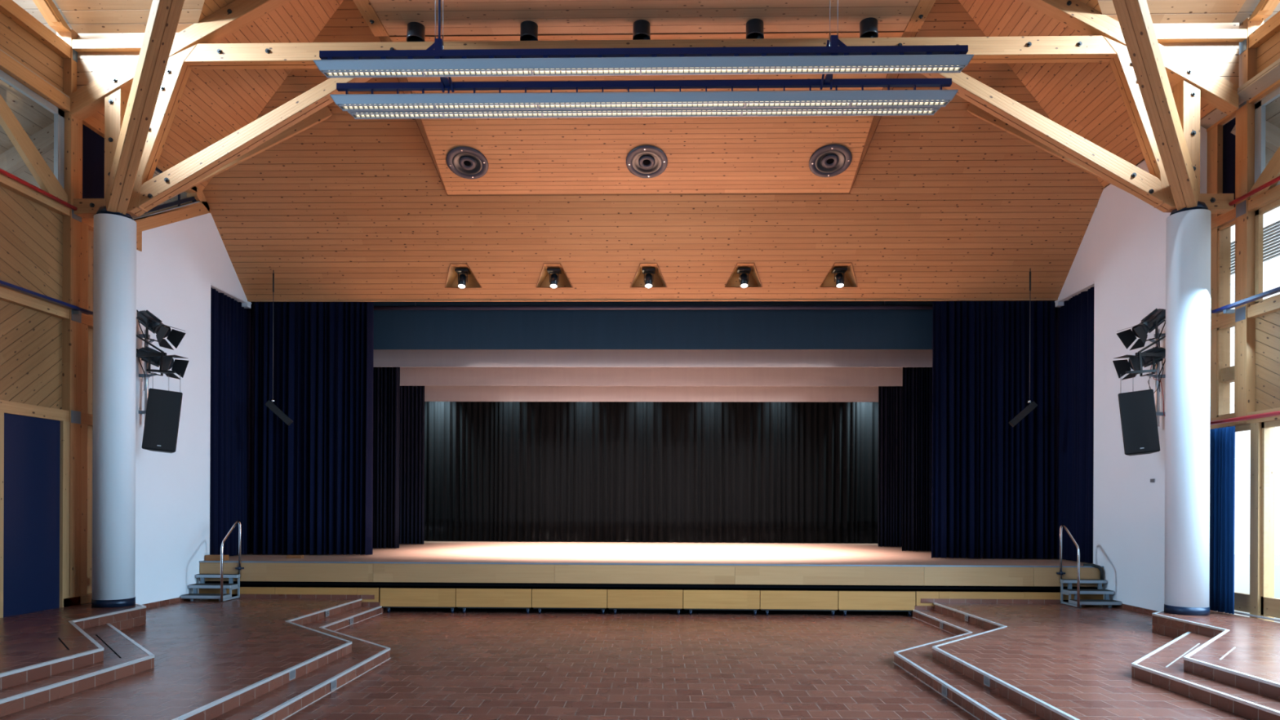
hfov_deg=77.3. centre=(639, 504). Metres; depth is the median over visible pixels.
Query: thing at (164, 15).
beam
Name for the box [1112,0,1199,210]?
beam
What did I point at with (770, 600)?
trolley
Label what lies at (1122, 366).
spotlight
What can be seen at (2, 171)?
pipe
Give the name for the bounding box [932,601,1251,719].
floor
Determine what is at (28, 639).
floor
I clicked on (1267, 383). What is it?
wall
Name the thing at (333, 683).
step light
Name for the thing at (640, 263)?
trim
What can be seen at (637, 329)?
valance
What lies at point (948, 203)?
ceiling
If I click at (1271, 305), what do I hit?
trim
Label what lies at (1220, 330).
window
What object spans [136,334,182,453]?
loudspeaker
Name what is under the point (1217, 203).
tie
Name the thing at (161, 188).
brace
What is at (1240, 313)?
trim
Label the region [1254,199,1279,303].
window
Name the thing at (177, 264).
wall
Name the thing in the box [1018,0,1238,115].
rafter
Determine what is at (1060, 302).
wall
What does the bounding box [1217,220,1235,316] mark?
window
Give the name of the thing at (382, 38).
ceiling
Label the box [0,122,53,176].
window
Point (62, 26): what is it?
trim
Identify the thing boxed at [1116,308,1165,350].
spotlight
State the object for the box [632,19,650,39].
spotlight
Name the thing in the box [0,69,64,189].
window
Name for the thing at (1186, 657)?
trim
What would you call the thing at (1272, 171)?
trim
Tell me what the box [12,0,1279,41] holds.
ceiling
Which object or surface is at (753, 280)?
ceiling
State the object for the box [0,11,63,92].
wall panel
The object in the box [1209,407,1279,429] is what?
trim
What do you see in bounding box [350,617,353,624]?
step light
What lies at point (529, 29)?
spotlight
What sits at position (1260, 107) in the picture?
window
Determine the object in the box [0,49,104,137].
trim
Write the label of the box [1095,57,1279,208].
ceiling
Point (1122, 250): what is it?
wall
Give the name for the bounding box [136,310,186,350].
spotlight
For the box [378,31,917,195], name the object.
trim
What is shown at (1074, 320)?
curtain
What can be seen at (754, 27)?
spotlight
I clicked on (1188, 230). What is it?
round column
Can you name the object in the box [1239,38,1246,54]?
trim
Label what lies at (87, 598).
trim
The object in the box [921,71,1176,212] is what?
brace
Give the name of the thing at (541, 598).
trolley
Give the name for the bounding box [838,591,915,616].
trolley
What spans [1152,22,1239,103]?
wall
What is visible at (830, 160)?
loudspeaker
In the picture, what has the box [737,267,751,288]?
spotlight
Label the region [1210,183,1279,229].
trim
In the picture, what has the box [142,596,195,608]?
baseboard
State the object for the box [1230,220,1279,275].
blind
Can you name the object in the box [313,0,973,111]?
lighting frame
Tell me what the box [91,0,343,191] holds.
ceiling
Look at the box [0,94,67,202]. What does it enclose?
trim
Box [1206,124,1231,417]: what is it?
window frame
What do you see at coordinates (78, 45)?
trim
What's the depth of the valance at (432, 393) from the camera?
22.40 m
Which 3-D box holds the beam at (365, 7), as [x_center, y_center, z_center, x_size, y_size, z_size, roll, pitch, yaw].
[-3.828,-6.945,9.499,0.205,0.247,4.420,0,0,1]
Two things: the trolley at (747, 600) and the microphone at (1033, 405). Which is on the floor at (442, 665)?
the trolley at (747, 600)
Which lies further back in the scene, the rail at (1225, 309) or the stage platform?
the stage platform
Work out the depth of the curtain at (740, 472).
22.90 m
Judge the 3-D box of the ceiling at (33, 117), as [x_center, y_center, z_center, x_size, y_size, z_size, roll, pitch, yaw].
[-8.959,-5.409,11.455,1.470,0.942,10.500,0,0,1]
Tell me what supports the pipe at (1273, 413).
attached to the wall
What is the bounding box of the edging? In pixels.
[1083,563,1103,579]
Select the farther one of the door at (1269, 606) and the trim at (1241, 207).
the trim at (1241, 207)
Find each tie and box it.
[73,198,104,218]
[1200,193,1234,213]
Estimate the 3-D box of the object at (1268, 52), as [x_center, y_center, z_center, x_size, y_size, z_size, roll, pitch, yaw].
[8.587,-6.076,8.524,0.100,0.580,5.270,0,0,1]
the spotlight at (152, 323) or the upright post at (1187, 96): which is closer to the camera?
the upright post at (1187, 96)
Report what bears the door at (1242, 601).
in the wall
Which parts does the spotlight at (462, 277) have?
mounting plate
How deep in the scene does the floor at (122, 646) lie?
7.75 m
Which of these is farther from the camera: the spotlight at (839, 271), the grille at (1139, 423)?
the spotlight at (839, 271)
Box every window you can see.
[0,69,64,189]
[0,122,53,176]
[132,167,195,217]
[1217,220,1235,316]
[1217,322,1235,417]
[1254,87,1279,186]
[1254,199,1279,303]
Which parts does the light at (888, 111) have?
panel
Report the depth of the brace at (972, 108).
12.89 m
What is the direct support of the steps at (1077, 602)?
on the floor at (1077, 661)
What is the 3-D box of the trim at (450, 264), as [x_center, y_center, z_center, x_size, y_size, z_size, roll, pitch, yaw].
[-3.588,-4.588,16.041,0.764,0.378,0.398,0,0,1]
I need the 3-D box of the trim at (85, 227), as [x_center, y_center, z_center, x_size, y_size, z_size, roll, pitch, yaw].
[-8.337,-1.327,11.856,0.190,5.780,0.170,0,0,1]
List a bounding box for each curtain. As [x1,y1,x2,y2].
[209,287,253,555]
[253,302,373,555]
[373,367,399,548]
[399,386,424,544]
[423,401,878,542]
[878,386,902,546]
[902,367,932,551]
[931,300,1055,559]
[1053,286,1093,563]
[1208,426,1235,614]
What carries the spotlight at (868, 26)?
attached to the ceiling at (460, 17)
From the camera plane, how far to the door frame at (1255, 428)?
10.93 m
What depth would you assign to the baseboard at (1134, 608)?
13.45 m
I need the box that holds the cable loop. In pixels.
[1147,346,1164,415]
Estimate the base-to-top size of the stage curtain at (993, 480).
5.385 m
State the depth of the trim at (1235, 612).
10.90 m
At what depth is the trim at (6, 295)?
10.98 m
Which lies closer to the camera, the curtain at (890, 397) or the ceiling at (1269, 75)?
the ceiling at (1269, 75)
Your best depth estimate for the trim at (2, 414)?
10.36 m
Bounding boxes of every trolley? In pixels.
[379,587,456,613]
[456,588,532,613]
[532,588,607,613]
[607,589,683,614]
[683,590,759,615]
[760,590,838,615]
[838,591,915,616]
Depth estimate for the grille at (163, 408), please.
12.46 m
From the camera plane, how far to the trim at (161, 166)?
13.67 m
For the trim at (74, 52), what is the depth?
11.60 m
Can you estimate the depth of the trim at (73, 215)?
11.64 m
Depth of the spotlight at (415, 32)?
11.40 m
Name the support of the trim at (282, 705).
on the floor at (362, 651)
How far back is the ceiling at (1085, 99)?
12.68 m
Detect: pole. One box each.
[138,329,150,421]
[1153,328,1165,426]
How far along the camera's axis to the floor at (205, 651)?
9.12 m
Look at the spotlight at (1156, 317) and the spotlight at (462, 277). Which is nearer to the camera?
the spotlight at (1156, 317)
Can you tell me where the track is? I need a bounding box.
[373,301,933,310]
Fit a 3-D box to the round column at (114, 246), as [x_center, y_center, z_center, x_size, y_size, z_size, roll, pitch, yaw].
[-7.646,-1.409,11.645,0.536,5.750,0.536,0,0,1]
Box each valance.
[373,301,933,349]
[373,349,932,367]
[400,367,902,386]
[424,386,878,402]
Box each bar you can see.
[265,270,293,425]
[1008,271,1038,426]
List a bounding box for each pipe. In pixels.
[0,168,77,210]
[1209,410,1279,425]
[1228,175,1279,205]
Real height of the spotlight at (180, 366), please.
0.705 m
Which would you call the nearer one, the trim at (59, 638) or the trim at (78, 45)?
the trim at (59, 638)
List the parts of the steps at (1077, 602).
frame, riser post, handrail, tread frame, tread frame, tread frame, riser post, riser post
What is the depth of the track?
17.02 m
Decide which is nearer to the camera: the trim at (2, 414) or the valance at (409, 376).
the trim at (2, 414)
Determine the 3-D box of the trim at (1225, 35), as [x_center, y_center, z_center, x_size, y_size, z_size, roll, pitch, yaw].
[7.750,-6.585,11.239,1.580,0.130,0.100,0,0,1]
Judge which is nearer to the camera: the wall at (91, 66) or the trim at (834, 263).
the wall at (91, 66)
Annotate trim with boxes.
[0,0,71,58]
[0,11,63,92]
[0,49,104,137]
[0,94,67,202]
[0,173,93,231]
[0,285,93,328]
[0,400,93,426]
[0,412,4,617]
[0,603,146,677]
[0,622,154,703]
[32,0,71,31]
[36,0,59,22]
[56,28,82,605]
[57,634,121,657]
[59,421,70,607]
[63,592,92,607]
[71,38,142,52]
[71,208,81,222]
[71,309,81,323]
[71,410,80,423]
[72,48,77,62]
[80,222,88,595]
[132,201,209,251]
[133,200,199,219]
[155,161,195,190]
[172,599,361,719]
[184,186,210,213]
[252,605,390,719]
[281,613,390,719]
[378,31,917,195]
[444,263,481,288]
[535,262,573,288]
[630,262,667,287]
[724,262,762,287]
[819,262,857,287]
[893,609,1005,719]
[893,616,980,719]
[932,602,1079,719]
[1131,631,1279,715]
[1151,610,1279,687]
[1154,28,1247,43]
[1165,643,1235,666]
[1206,79,1279,132]
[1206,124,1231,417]
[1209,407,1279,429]
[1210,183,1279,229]
[1210,295,1279,329]
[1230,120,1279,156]
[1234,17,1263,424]
[1234,611,1279,622]
[1235,200,1245,217]
[1235,306,1245,322]
[1236,100,1246,110]
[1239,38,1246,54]
[1248,0,1279,21]
[1248,10,1279,48]
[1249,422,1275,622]
[1250,146,1279,199]
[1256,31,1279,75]
[1260,0,1275,11]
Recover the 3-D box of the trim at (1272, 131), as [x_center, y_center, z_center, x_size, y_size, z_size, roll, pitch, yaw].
[9.183,-5.094,11.397,1.382,0.964,0.200,0,0,1]
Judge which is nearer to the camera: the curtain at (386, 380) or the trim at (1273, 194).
the trim at (1273, 194)
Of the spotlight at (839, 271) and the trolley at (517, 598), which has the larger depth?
the spotlight at (839, 271)
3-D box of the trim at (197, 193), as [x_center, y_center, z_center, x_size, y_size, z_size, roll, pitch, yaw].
[-8.229,-5.676,14.739,0.200,0.320,0.800,0,0,1]
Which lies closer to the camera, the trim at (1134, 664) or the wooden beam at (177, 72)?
the trim at (1134, 664)
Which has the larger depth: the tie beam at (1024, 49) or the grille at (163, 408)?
the grille at (163, 408)
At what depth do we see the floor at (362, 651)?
8.82 m
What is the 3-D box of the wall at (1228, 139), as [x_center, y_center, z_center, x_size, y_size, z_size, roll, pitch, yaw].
[8.646,-4.921,11.774,0.120,1.350,0.770,0,0,1]
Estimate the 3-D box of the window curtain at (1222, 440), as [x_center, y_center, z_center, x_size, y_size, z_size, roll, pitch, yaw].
[8.223,0.212,11.498,0.104,2.600,0.938,0,0,1]
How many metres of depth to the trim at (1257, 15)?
11.00 m
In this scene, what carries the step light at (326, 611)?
attached to the floor at (205, 651)
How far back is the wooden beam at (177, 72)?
11.51 m
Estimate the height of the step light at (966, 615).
0.098 m
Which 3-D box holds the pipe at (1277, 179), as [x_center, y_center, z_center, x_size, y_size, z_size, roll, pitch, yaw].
[8.175,-4.218,6.528,0.054,0.054,9.420,0,0,1]
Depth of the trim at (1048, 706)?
8.53 m
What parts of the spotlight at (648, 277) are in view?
mounting plate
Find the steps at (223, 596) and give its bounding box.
[180,520,244,601]
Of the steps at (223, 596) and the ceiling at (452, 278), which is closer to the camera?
the steps at (223, 596)
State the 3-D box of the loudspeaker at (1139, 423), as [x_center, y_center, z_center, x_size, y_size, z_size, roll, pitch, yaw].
[7.840,-1.754,12.255,1.024,1.991,0.515,0,0,1]
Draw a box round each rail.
[0,280,93,315]
[1211,286,1279,313]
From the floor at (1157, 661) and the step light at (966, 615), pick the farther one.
the step light at (966, 615)
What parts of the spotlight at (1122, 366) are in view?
barn door, barn door, barn door, barn door, mounting arm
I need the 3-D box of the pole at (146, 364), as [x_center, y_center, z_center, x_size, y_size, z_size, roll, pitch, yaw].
[-8.125,-2.091,13.116,0.150,1.550,0.060,0,0,1]
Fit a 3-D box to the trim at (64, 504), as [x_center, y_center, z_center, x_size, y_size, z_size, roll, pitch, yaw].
[-8.337,0.233,11.480,0.220,2.860,0.140,0,0,1]
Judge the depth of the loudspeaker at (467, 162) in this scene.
14.07 m
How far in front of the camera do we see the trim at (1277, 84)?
11.07 m
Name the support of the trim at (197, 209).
attached to the wall at (177, 264)
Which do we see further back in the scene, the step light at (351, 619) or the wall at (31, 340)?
the step light at (351, 619)
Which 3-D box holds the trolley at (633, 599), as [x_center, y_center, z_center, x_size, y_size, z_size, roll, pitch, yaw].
[0.098,1.787,14.785,1.378,0.462,0.292,0,0,1]
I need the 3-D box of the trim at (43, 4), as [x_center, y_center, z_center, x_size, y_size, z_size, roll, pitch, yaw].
[-8.342,-8.549,8.281,0.100,3.444,6.180,0,0,1]
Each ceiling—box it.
[0,48,190,217]
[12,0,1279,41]
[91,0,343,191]
[202,0,1103,299]
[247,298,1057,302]
[379,35,442,182]
[407,73,887,194]
[445,264,480,287]
[536,263,572,287]
[631,263,666,287]
[725,263,761,286]
[821,263,857,286]
[854,31,916,178]
[958,0,1215,187]
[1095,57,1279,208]
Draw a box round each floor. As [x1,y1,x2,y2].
[0,595,361,719]
[0,602,146,689]
[0,624,154,716]
[210,605,390,719]
[284,610,978,719]
[893,609,1045,719]
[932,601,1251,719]
[1131,632,1279,719]
[1151,609,1279,700]
[1233,554,1279,622]
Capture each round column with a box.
[91,205,136,608]
[1164,200,1211,615]
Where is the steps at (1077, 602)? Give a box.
[1056,524,1121,608]
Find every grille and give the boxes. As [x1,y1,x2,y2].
[142,389,182,450]
[1119,390,1159,453]
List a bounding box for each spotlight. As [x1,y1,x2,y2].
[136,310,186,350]
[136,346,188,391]
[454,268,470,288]
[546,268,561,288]
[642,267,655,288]
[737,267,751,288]
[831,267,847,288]
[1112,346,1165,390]
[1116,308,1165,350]
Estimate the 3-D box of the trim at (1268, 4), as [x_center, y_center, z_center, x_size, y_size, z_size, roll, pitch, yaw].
[8.493,-8.478,7.902,0.100,3.444,6.180,0,0,1]
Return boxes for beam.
[104,0,184,214]
[128,44,196,212]
[184,35,1115,69]
[352,0,388,36]
[904,0,935,31]
[1102,35,1174,208]
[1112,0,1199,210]
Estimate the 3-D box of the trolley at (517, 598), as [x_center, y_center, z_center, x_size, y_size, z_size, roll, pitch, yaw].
[-2.686,1.775,14.848,1.388,0.462,0.292,0,0,1]
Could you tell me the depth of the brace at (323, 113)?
13.14 m
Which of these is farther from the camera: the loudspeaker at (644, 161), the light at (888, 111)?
the loudspeaker at (644, 161)
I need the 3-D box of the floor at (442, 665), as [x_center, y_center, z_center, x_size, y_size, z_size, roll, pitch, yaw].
[-0.123,2.092,4.804,16.560,0.150,21.600,0,0,1]
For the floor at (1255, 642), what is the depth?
8.54 m
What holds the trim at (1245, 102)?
attached to the wall at (1221, 59)
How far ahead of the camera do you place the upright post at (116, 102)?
11.54 m
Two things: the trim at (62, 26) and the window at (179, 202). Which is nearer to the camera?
the trim at (62, 26)
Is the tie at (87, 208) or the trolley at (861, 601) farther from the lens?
the trolley at (861, 601)
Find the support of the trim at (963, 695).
on the floor at (922, 656)
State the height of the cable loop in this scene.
1.204 m
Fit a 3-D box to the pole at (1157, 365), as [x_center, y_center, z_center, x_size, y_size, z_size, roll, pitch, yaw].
[8.280,-2.022,12.747,0.150,1.550,0.060,0,0,1]
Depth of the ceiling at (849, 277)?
16.30 m
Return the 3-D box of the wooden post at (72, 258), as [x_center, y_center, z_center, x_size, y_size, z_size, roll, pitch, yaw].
[-8.321,-2.652,11.655,0.220,8.430,0.230,0,0,1]
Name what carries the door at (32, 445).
in the wall at (31, 340)
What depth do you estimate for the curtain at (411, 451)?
21.13 m
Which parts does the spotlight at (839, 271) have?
mounting plate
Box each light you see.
[288,668,295,680]
[325,609,328,617]
[330,679,336,690]
[347,106,941,119]
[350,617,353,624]
[942,684,946,696]
[964,614,968,622]
[983,675,990,687]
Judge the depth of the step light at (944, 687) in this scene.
8.46 m
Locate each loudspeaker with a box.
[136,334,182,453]
[446,146,488,178]
[626,145,667,177]
[808,144,852,177]
[1117,334,1165,455]
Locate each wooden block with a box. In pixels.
[204,555,228,560]
[286,555,303,558]
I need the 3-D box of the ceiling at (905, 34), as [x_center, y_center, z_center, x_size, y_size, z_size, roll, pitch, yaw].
[3.867,-7.037,13.136,0.836,2.658,2.947,0,0,-17]
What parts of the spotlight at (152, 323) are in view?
barn door, barn door, barn door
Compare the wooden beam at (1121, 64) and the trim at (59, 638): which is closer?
the trim at (59, 638)
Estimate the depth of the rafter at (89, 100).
11.52 m
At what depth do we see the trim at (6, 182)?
10.96 m
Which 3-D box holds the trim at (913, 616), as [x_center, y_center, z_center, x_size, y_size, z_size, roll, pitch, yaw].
[3.502,2.031,7.315,1.408,0.006,14.734,0,0,9]
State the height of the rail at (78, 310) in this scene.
0.090 m
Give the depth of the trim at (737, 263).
15.95 m
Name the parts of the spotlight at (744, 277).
mounting plate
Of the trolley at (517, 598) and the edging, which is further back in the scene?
the trolley at (517, 598)
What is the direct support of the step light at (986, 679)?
attached to the floor at (1077, 661)
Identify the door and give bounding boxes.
[3,413,60,617]
[1234,423,1250,613]
[1260,419,1279,617]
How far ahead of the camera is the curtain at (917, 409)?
18.86 m
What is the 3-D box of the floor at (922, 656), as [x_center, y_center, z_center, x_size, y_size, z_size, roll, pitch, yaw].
[4.372,1.971,7.378,2.330,0.130,14.950,0,0,1]
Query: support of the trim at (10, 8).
attached to the wall
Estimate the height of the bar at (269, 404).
3.118 m
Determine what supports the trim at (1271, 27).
attached to the wall
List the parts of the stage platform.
support rail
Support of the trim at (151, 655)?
on the floor at (122, 646)
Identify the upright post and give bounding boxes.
[104,87,129,205]
[1173,79,1200,201]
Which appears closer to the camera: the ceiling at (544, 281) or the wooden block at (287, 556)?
the wooden block at (287, 556)
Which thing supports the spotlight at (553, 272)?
attached to the ceiling at (544, 281)
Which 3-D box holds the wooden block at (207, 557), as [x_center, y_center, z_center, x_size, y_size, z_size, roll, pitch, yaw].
[-7.960,0.995,15.058,0.380,0.100,0.150,0,0,1]
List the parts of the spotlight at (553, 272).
mounting plate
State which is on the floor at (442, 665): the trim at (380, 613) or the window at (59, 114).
the trim at (380, 613)
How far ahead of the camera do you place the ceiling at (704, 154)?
13.72 m
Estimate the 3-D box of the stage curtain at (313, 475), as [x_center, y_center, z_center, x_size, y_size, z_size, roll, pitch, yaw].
[-6.847,-1.658,16.672,2.528,5.385,0.255,0,0,1]
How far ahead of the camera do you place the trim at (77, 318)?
11.65 m
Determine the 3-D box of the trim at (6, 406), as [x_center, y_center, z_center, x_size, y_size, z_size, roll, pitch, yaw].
[-8.452,-1.277,6.367,0.208,0.160,12.350,0,0,1]
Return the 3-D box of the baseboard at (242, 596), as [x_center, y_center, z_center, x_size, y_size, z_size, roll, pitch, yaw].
[-6.093,1.760,14.781,2.610,0.205,0.020,0,0,1]
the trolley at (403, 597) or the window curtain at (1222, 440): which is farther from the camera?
the trolley at (403, 597)
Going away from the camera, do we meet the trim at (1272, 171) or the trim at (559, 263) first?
the trim at (1272, 171)
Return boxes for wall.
[0,124,104,593]
[76,32,177,90]
[134,213,251,604]
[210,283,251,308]
[1054,281,1094,306]
[1057,125,1207,611]
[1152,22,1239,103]
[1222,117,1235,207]
[1254,310,1279,411]
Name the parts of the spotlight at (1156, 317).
barn door, barn door, barn door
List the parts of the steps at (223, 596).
riser post, riser post, tread frame, tread frame, tread frame, riser post, handrail, frame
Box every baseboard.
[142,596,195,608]
[240,594,380,606]
[915,598,1060,609]
[1102,599,1157,614]
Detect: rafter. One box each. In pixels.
[68,0,291,121]
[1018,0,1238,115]
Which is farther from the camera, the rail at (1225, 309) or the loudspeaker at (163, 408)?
the loudspeaker at (163, 408)
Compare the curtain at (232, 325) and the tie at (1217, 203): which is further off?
the curtain at (232, 325)
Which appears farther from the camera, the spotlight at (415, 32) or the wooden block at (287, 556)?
the wooden block at (287, 556)
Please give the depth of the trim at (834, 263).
15.93 m
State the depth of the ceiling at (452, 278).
16.46 m
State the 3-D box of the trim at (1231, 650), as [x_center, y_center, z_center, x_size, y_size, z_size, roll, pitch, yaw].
[6.181,1.588,8.693,0.464,0.133,1.933,0,0,43]
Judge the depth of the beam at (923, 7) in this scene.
11.15 m
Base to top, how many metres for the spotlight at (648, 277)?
0.378 m
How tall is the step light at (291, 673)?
0.098 m
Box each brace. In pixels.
[126,77,372,216]
[167,106,332,199]
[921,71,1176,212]
[966,102,1129,193]
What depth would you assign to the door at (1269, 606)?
10.88 m
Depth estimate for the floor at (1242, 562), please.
27.35 m
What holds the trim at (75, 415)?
attached to the wall at (31, 340)
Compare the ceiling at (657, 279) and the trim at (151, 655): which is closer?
the trim at (151, 655)
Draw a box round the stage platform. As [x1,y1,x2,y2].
[199,540,1103,614]
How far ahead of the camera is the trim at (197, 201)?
13.92 m
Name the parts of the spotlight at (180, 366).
barn door, barn door, barn door, barn door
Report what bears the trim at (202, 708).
on the floor at (205, 651)
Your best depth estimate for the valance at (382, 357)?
18.60 m

